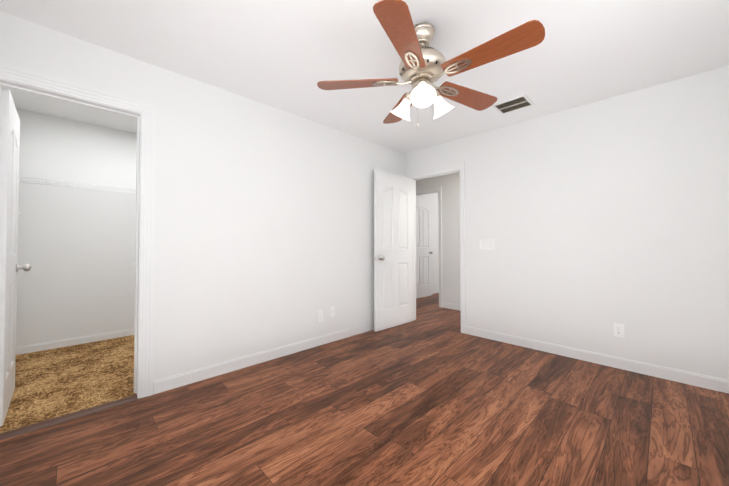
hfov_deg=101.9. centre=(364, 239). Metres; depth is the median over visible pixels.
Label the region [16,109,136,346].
wall
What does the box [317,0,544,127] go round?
fan
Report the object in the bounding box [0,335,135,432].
floor
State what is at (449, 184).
wall
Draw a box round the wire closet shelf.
[18,177,135,214]
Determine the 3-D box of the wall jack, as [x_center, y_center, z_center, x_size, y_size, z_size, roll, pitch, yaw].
[-0.361,0.819,3.343,0.071,0.116,0.016,1,-1,-45]
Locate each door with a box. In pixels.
[0,87,30,425]
[373,170,412,331]
[416,198,432,297]
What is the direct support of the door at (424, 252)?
in the wall at (433, 197)
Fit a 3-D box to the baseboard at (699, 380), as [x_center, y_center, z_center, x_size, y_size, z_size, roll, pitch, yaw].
[2.037,1.098,2.836,0.014,0.095,2.259,1,-1,-45]
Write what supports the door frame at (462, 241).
attached to the wall at (595, 221)
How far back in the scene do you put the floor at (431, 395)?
1.78 m
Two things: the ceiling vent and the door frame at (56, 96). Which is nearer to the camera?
the door frame at (56, 96)
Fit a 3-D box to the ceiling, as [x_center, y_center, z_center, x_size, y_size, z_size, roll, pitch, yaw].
[1.621,-1.334,3.520,8.440,0.120,6.540,1,-1,-45]
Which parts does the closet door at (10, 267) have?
knob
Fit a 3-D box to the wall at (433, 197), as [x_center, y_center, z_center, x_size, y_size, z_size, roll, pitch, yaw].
[1.815,-0.004,6.966,2.950,2.431,0.120,1,-1,-45]
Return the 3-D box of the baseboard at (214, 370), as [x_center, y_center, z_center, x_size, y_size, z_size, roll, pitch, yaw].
[-0.466,1.105,3.225,3.028,0.095,0.030,1,-1,-45]
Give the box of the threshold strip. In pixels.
[0,394,137,439]
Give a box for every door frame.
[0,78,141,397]
[411,162,465,332]
[416,187,441,306]
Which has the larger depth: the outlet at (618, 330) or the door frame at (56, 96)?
the outlet at (618, 330)
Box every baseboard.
[16,329,133,354]
[153,322,373,394]
[432,288,438,293]
[443,302,460,310]
[465,326,728,393]
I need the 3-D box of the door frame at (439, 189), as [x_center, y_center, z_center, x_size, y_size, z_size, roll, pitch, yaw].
[1.081,0.135,5.522,0.158,2.107,0.894,1,-1,-45]
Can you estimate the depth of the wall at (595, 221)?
2.68 m
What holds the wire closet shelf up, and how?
attached to the wall at (76, 249)
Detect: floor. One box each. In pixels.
[0,293,728,485]
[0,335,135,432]
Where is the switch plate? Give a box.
[480,240,493,249]
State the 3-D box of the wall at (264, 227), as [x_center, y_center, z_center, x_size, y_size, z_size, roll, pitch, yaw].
[-0.829,-0.067,2.991,3.900,2.431,0.120,1,-1,-45]
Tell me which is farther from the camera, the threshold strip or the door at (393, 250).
the door at (393, 250)
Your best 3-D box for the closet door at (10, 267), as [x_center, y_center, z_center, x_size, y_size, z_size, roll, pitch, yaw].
[-2.393,0.109,1.987,0.674,2.030,0.178,-1,-1,44]
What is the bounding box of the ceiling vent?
[492,95,534,114]
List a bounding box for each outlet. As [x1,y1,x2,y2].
[317,310,322,321]
[614,323,623,337]
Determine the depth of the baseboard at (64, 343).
3.14 m
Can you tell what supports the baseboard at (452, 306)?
attached to the wall at (449, 184)
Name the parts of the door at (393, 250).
knob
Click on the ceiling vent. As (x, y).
(515, 104)
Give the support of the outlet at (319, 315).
attached to the wall at (264, 227)
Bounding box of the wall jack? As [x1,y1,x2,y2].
[330,306,334,316]
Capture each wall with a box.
[0,11,404,380]
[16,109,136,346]
[405,66,728,379]
[416,172,460,306]
[416,193,438,288]
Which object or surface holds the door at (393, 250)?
attached to the door frame at (462, 241)
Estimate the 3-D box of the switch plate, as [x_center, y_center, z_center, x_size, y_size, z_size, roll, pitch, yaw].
[1.433,0.061,3.466,0.011,0.116,0.165,1,-1,-45]
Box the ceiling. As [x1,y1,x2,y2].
[0,0,728,152]

